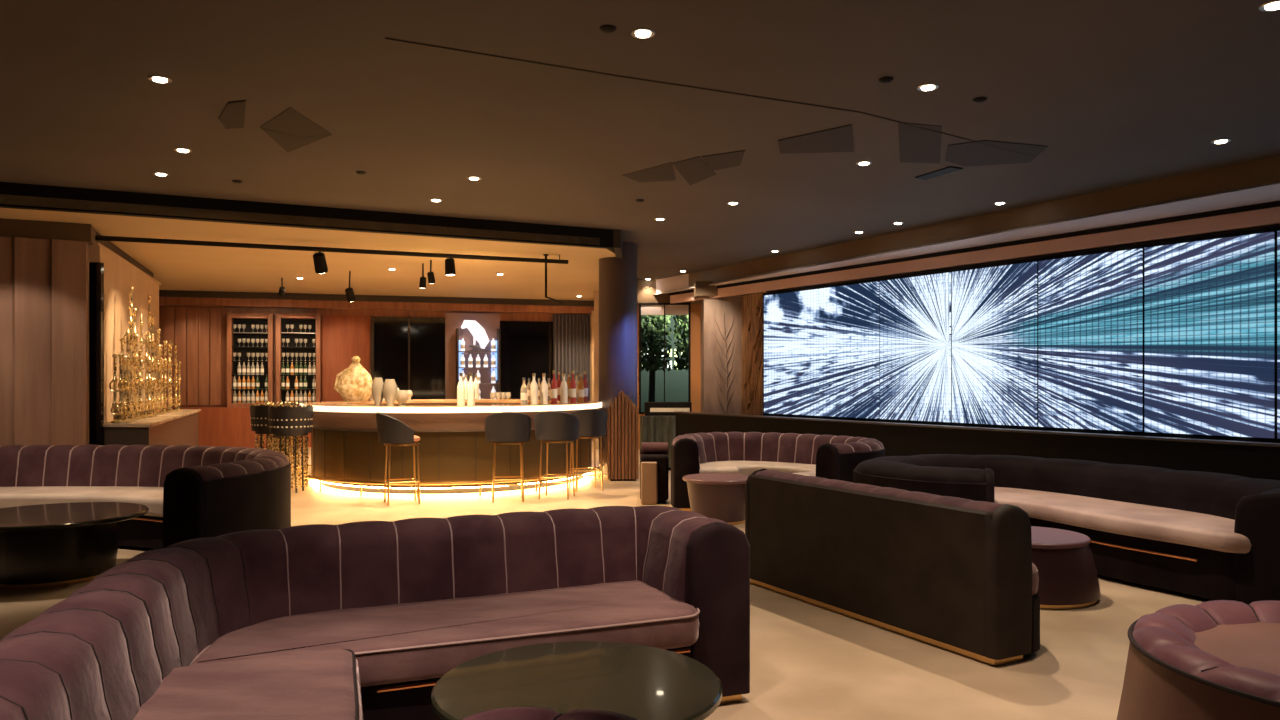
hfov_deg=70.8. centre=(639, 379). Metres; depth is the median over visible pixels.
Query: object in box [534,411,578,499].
bar stool
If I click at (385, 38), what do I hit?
trim
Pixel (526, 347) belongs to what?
window
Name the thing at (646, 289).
trim
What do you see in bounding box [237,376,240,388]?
wine bottle
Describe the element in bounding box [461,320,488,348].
glass sculpture
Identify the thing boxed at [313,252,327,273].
track spotlight
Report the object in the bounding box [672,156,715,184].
ceiling panel
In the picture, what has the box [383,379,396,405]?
vase
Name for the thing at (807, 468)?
seat cushion
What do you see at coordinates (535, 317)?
wall
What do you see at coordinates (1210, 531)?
seat cushion
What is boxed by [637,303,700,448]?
wall
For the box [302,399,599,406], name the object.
countertop
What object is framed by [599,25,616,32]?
ceiling sensor
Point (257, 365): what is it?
wine bottle
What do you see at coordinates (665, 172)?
ceiling panel
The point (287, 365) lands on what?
wine bottle
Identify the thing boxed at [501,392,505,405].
stemmed glass
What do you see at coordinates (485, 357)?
bottle
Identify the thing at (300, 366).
wine bottle
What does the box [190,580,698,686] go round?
seat cushion
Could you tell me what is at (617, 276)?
column
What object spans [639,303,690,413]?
window
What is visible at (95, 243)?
trim
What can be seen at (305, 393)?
wine bottle
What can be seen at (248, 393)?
wine bottle
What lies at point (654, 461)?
lounge chair
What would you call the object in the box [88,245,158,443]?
wall niche
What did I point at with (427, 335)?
window
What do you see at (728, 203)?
recessed light
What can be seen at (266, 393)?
wine bottle
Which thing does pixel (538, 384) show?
bottle
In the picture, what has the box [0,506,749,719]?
lounge sofa
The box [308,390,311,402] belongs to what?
wine bottle
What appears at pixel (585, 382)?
bottle
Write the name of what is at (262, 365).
wine bottle
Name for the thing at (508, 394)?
stemmed glass
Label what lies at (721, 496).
coffee table
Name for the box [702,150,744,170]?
ceiling panel
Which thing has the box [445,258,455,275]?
track spotlight
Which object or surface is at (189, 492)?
lounge sofa
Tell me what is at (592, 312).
pier
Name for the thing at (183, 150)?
recessed light
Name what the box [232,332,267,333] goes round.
shelf
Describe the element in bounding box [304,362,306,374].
wine bottle
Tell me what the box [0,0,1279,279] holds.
ceiling
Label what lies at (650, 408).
planter
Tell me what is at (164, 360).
sculpture
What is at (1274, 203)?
trim
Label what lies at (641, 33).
recessed light
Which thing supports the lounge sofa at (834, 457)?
on the floor
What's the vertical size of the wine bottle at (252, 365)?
0.300 m
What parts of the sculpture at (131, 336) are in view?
rod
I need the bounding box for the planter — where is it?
[644,402,691,415]
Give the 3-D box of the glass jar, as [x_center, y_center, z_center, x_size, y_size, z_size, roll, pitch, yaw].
[-3.839,0.249,14.958,0.120,0.160,0.118,0,0,0]
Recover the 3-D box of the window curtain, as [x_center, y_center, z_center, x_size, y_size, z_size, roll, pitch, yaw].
[-1.592,-0.095,20.986,0.861,2.850,0.147,0,0,-16]
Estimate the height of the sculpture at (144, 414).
1.450 m
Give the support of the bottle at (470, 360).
on the display shelf at (459, 352)
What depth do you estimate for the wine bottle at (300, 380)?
19.33 m
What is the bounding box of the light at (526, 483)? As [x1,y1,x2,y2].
[315,473,587,488]
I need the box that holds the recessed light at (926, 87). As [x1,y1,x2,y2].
[917,84,938,90]
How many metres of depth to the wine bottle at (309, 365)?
19.39 m
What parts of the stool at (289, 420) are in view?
leg, seat, backrest, leg, leg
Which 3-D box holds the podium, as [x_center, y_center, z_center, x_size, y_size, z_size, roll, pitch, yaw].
[-0.240,0.792,12.850,0.436,1.275,0.300,0,0,0]
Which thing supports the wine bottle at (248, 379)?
on the upper cabinet at (249, 319)
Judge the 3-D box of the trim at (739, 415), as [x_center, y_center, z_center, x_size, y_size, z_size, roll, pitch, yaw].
[5.981,0.618,8.681,0.180,0.025,20.246,0,0,-31]
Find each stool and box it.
[250,403,288,458]
[265,401,299,473]
[268,404,313,492]
[375,412,420,505]
[484,412,530,502]
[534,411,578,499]
[569,409,606,491]
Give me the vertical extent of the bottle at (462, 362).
0.320 m
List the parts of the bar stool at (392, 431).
leg, leg, backrest, seat frame, leg, seat, leg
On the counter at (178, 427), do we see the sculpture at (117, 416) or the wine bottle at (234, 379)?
the sculpture at (117, 416)
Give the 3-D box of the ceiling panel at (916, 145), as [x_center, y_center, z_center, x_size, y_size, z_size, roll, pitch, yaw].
[2.454,-2.068,7.907,0.362,0.004,1.541,0,0,18]
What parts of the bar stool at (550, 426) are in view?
leg, leg, seat frame, backrest, leg, leg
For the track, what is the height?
0.130 m
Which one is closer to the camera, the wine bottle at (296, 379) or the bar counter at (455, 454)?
the bar counter at (455, 454)
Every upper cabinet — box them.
[227,313,273,406]
[276,313,320,406]
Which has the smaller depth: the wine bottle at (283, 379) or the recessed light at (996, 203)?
the recessed light at (996, 203)
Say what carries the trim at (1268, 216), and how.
attached to the wall at (1275, 225)
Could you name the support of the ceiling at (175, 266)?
attached to the wall at (596, 293)
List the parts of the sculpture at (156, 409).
rod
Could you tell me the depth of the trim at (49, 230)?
10.44 m
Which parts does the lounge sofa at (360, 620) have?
trim, arm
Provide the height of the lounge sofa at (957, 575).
0.802 m
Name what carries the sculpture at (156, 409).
on the counter at (178, 427)
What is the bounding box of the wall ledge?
[675,413,1279,479]
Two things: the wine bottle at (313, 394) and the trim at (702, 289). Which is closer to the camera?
the trim at (702, 289)
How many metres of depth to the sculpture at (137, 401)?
12.08 m
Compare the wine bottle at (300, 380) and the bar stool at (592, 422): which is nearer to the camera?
the bar stool at (592, 422)
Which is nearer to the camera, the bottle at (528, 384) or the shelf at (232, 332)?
the bottle at (528, 384)
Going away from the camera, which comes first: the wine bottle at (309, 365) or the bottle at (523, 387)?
the bottle at (523, 387)
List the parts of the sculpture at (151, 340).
rod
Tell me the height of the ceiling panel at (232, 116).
0.008 m
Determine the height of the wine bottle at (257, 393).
0.300 m
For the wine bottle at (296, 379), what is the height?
0.300 m
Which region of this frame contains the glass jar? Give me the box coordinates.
[407,390,412,399]
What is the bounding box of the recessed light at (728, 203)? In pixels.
[727,202,738,204]
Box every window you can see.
[374,317,444,398]
[500,321,552,398]
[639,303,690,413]
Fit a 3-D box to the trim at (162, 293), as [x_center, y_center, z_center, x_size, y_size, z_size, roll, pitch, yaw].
[-6.371,-1.775,19.596,11.692,0.130,0.450,0,0,-16]
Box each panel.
[89,262,103,445]
[160,407,310,447]
[163,307,231,404]
[219,100,245,128]
[260,107,331,136]
[261,128,329,151]
[322,315,369,401]
[445,312,499,398]
[622,162,675,181]
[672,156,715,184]
[701,296,741,414]
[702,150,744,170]
[778,124,853,153]
[898,122,941,162]
[945,140,1047,166]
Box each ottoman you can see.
[1031,526,1100,608]
[1117,600,1279,719]
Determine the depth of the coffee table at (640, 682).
2.91 m
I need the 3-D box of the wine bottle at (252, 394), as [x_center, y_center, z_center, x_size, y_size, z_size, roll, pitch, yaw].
[-8.213,0.339,19.102,0.076,0.300,0.076,0,0,0]
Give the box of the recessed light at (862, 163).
[856,161,871,165]
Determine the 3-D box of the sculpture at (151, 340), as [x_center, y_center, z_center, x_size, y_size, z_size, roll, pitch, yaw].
[-7.023,-0.344,12.900,0.170,1.749,0.170,0,0,0]
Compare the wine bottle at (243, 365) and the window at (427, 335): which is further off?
the window at (427, 335)
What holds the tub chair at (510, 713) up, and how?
on the floor
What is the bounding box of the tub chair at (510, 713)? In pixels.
[463,707,637,719]
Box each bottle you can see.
[233,376,236,388]
[233,391,236,402]
[237,362,240,374]
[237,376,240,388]
[237,391,240,402]
[242,362,245,374]
[242,376,245,388]
[242,391,245,402]
[247,362,249,374]
[247,376,249,388]
[247,391,250,402]
[251,362,254,374]
[251,376,254,388]
[251,391,254,402]
[256,362,258,374]
[256,376,259,388]
[256,391,258,402]
[260,362,263,374]
[260,390,263,402]
[265,376,267,388]
[265,390,267,401]
[281,362,284,374]
[281,376,284,388]
[286,362,288,374]
[286,376,289,388]
[286,391,288,402]
[290,362,293,374]
[290,391,293,402]
[295,362,297,374]
[295,376,297,388]
[299,362,302,374]
[299,376,302,388]
[299,390,302,402]
[303,390,306,402]
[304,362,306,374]
[304,376,306,388]
[308,362,311,374]
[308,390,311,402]
[312,362,315,374]
[312,376,315,388]
[312,390,315,401]
[457,373,464,405]
[460,337,464,350]
[460,353,464,366]
[464,375,467,398]
[467,373,474,405]
[468,353,472,366]
[474,375,478,398]
[476,353,479,366]
[476,369,479,382]
[484,353,487,366]
[491,337,495,350]
[491,353,495,366]
[491,369,495,382]
[521,378,526,404]
[527,378,530,399]
[530,373,537,404]
[537,378,540,399]
[540,373,547,404]
[547,378,550,399]
[551,370,556,403]
[557,372,560,399]
[560,373,567,403]
[567,374,570,400]
[570,371,575,402]
[575,374,578,400]
[578,374,583,401]
[583,371,587,401]
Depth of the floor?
4.78 m
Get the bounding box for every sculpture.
[109,354,125,422]
[117,327,132,421]
[123,287,137,420]
[133,308,143,419]
[139,314,150,417]
[143,295,156,416]
[152,328,162,414]
[156,340,168,413]
[163,340,175,411]
[173,344,182,410]
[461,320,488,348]
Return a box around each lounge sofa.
[0,444,290,548]
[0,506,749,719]
[671,432,884,510]
[745,469,1039,665]
[853,454,1279,603]
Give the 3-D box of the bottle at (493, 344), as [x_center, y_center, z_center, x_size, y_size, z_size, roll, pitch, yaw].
[-3.312,-0.805,20.335,0.102,0.320,0.102,0,0,0]
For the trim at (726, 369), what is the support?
attached to the wall panel at (721, 308)
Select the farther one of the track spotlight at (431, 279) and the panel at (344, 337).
the panel at (344, 337)
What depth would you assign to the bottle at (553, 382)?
12.21 m
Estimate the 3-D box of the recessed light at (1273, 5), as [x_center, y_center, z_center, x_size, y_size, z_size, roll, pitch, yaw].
[3.505,-2.063,4.968,0.150,0.011,0.150,0,0,0]
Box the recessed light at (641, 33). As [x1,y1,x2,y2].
[631,28,654,38]
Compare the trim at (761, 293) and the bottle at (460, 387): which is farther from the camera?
the trim at (761, 293)
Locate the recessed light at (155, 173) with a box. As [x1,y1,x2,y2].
[153,172,168,175]
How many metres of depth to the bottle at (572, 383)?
12.73 m
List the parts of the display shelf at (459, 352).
light panel, shelf, shelf, light panel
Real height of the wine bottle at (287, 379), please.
0.300 m
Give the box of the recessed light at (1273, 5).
[1259,0,1279,11]
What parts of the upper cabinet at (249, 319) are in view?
panel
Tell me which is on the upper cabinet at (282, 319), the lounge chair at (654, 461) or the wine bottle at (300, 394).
the wine bottle at (300, 394)
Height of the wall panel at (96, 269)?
2.350 m
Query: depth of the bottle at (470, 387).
11.39 m
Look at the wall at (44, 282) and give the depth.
10.40 m
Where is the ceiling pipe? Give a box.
[543,254,563,303]
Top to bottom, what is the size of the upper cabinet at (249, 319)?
2.004 m
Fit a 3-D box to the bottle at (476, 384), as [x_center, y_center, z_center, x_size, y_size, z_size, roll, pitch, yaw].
[-2.800,0.119,15.368,0.102,0.420,0.102,0,0,0]
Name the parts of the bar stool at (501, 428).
leg, leg, backrest, seat frame, leg, leg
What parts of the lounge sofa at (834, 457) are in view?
arm, arm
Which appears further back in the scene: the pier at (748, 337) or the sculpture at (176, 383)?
the pier at (748, 337)
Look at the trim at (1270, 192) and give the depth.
10.51 m
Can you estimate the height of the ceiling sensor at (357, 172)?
0.020 m
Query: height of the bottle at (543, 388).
0.420 m
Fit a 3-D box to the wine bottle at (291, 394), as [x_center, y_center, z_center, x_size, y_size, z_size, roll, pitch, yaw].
[-7.462,0.346,19.300,0.076,0.300,0.076,0,0,0]
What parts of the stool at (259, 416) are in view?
backrest, seat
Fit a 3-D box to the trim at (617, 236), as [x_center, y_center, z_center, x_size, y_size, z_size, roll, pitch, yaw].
[-0.235,-1.945,18.192,0.100,0.250,11.616,0,0,1]
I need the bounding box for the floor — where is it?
[0,441,1212,719]
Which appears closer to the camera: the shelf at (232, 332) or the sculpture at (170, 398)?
the sculpture at (170, 398)
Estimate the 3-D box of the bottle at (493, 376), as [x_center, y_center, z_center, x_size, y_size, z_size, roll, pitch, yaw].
[-3.312,-0.085,20.335,0.102,0.320,0.102,0,0,0]
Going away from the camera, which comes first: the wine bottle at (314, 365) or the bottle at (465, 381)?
the bottle at (465, 381)
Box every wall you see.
[0,237,87,445]
[159,306,587,406]
[594,291,598,448]
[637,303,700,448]
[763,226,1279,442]
[766,224,1279,292]
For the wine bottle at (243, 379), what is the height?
0.300 m
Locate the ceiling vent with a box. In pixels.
[915,166,962,179]
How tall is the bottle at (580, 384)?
0.420 m
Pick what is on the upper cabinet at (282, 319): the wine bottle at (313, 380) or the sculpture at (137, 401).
the wine bottle at (313, 380)
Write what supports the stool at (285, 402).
on the floor
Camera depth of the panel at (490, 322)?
20.37 m
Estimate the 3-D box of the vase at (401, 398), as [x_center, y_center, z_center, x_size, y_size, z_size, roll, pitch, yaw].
[-3.002,0.229,11.354,0.160,0.200,0.158,0,0,0]
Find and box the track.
[95,235,568,263]
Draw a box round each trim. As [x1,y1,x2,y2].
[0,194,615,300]
[0,218,95,244]
[94,242,160,284]
[96,232,152,276]
[159,290,593,306]
[159,297,593,313]
[371,316,409,389]
[385,38,1029,155]
[613,230,622,257]
[637,280,689,302]
[654,182,1279,294]
[669,201,1279,295]
[670,207,1279,303]
[674,411,1279,446]
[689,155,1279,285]
[690,281,751,303]
[713,316,734,413]
[743,292,762,409]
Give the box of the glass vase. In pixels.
[334,356,372,400]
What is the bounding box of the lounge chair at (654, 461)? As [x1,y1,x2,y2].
[640,442,668,504]
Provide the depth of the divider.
14.18 m
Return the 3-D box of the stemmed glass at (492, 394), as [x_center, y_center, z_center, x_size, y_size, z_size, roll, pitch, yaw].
[-1.886,0.244,11.547,0.076,0.170,0.074,0,0,0]
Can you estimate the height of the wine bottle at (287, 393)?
0.300 m
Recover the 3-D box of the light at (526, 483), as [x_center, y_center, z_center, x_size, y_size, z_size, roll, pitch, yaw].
[-2.720,1.348,13.350,3.960,0.014,4.300,0,0,0]
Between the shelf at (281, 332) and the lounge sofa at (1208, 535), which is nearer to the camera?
the lounge sofa at (1208, 535)
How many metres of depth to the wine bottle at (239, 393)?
19.01 m
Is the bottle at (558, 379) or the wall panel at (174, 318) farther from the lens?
the wall panel at (174, 318)
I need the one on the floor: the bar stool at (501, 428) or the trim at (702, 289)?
the bar stool at (501, 428)
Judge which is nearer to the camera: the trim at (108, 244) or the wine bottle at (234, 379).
the trim at (108, 244)
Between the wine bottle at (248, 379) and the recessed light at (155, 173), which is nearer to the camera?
the recessed light at (155, 173)
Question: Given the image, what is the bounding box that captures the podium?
[608,391,637,480]
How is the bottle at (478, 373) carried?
on the display shelf at (459, 352)
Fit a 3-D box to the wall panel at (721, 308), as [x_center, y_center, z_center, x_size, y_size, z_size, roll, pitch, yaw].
[1.606,-0.120,17.700,0.793,3.100,1.600,0,0,0]
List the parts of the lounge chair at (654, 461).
panel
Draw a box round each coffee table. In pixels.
[0,502,148,588]
[431,641,721,719]
[683,473,748,524]
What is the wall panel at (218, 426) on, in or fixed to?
attached to the wall at (535, 317)
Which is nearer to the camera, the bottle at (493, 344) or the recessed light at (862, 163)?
the recessed light at (862, 163)
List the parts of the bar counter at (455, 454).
rail, foot rail, panel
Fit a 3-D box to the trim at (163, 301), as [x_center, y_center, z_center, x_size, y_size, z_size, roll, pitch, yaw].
[-5.551,-1.630,19.876,9.567,0.160,0.340,0,0,-16]
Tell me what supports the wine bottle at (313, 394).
on the upper cabinet at (282, 319)
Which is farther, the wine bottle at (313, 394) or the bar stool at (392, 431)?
the wine bottle at (313, 394)
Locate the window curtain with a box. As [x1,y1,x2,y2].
[553,314,589,400]
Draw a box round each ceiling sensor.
[356,171,365,174]
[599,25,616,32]
[878,77,893,82]
[973,97,986,102]
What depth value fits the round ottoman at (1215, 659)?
2.35 m
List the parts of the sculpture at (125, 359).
rod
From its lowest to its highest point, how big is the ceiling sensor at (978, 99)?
0.020 m
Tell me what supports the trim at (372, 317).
attached to the wall at (535, 317)
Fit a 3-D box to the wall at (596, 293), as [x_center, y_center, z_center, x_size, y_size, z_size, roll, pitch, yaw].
[-0.875,-0.320,20.800,0.150,3.500,4.400,0,0,0]
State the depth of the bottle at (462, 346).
20.10 m
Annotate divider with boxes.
[640,416,674,470]
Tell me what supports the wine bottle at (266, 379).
on the upper cabinet at (249, 319)
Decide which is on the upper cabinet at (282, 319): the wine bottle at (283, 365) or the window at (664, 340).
the wine bottle at (283, 365)
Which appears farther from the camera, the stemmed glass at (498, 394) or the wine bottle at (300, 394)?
the wine bottle at (300, 394)
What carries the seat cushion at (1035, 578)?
on the lounge sofa at (957, 575)
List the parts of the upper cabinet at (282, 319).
panel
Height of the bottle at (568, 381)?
0.420 m
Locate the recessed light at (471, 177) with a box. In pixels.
[467,176,480,179]
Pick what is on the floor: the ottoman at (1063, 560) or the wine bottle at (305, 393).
the ottoman at (1063, 560)
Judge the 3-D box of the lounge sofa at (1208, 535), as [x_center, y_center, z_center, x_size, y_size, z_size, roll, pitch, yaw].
[3.447,1.056,7.089,3.508,0.747,1.962,0,0,44]
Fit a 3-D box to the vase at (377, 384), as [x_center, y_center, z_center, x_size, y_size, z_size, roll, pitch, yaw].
[-3.331,0.149,11.444,0.160,0.360,0.158,0,0,0]
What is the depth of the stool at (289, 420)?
11.34 m
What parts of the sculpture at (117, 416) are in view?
rod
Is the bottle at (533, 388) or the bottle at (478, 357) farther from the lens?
the bottle at (478, 357)
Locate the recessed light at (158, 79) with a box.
[148,75,171,83]
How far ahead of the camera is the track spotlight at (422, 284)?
14.17 m
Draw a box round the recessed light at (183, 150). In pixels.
[174,148,191,152]
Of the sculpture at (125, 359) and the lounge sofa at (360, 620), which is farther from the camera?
the sculpture at (125, 359)
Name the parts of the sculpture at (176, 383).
rod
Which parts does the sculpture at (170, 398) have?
rod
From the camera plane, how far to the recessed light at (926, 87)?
6.34 m
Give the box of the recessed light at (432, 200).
[430,199,442,201]
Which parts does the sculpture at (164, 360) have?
rod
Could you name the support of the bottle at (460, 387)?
on the bar counter at (455, 454)
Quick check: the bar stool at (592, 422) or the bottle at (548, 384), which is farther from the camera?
the bottle at (548, 384)
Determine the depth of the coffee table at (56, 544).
6.27 m
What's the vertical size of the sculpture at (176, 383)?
1.145 m
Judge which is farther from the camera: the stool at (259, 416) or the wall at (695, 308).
the wall at (695, 308)
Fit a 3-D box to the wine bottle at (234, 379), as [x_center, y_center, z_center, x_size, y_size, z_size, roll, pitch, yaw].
[-8.550,0.041,18.983,0.076,0.300,0.076,0,0,0]
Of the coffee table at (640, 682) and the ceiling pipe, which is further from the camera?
the ceiling pipe
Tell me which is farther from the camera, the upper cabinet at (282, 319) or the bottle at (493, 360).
the bottle at (493, 360)
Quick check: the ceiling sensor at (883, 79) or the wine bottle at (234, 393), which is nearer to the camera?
the ceiling sensor at (883, 79)
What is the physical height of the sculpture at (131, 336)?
1.746 m
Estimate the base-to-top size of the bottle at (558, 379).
0.460 m
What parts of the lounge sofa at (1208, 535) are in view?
arm, trim, arm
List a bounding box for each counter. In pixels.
[103,409,200,445]
[298,399,602,496]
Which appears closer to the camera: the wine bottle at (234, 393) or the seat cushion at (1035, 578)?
the seat cushion at (1035, 578)
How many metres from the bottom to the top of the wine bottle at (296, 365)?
0.300 m
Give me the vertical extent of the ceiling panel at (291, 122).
0.004 m
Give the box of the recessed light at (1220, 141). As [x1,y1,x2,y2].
[1211,139,1230,143]
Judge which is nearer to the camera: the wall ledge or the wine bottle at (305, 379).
the wall ledge
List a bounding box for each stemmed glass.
[490,392,495,405]
[496,392,500,405]
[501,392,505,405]
[506,392,510,398]
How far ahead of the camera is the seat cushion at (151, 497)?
7.63 m
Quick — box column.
[599,242,636,474]
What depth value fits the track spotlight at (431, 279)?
13.77 m
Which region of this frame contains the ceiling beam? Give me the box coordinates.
[0,182,612,248]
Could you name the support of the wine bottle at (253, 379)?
on the upper cabinet at (249, 319)
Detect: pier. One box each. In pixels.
[588,311,593,440]
[742,292,765,415]
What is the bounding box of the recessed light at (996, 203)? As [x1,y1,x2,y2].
[993,202,1006,204]
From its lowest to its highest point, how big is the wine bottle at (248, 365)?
0.300 m
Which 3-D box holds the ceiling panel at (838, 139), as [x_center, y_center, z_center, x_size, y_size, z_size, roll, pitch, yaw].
[1.507,-2.066,7.788,0.655,0.008,0.886,0,0,14]
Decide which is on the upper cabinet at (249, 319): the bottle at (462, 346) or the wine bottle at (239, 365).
the wine bottle at (239, 365)
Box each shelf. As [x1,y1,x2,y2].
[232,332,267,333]
[281,332,315,333]
[456,328,499,398]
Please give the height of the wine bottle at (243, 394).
0.300 m
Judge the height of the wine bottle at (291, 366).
0.300 m
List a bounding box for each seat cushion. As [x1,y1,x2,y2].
[0,486,162,516]
[133,649,362,719]
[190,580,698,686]
[699,461,815,476]
[994,487,1250,552]
[1032,562,1038,595]
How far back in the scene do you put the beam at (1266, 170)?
10.57 m
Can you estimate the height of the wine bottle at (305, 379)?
0.300 m
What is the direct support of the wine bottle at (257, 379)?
on the upper cabinet at (249, 319)
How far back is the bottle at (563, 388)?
12.44 m
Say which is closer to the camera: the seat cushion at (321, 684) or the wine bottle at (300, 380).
the seat cushion at (321, 684)
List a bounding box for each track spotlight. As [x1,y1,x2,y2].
[278,278,284,295]
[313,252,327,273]
[345,271,355,301]
[419,263,425,287]
[427,260,434,283]
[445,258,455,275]
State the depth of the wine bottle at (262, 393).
19.13 m
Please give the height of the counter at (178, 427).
0.900 m
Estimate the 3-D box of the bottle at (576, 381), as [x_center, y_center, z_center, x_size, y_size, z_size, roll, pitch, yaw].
[-0.983,0.119,14.046,0.102,0.420,0.102,0,0,0]
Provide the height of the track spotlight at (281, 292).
0.334 m
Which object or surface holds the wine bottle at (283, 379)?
on the upper cabinet at (282, 319)
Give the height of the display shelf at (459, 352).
1.605 m
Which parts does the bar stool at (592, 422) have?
leg, leg, backrest, seat frame, leg, leg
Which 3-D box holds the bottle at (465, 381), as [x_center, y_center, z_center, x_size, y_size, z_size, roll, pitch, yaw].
[-2.968,0.119,15.352,0.102,0.420,0.102,0,0,0]
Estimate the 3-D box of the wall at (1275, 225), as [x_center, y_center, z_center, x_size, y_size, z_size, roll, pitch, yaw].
[7.494,-0.320,7.145,0.230,3.500,20.050,0,0,-31]
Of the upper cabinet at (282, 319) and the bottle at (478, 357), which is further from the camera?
the bottle at (478, 357)

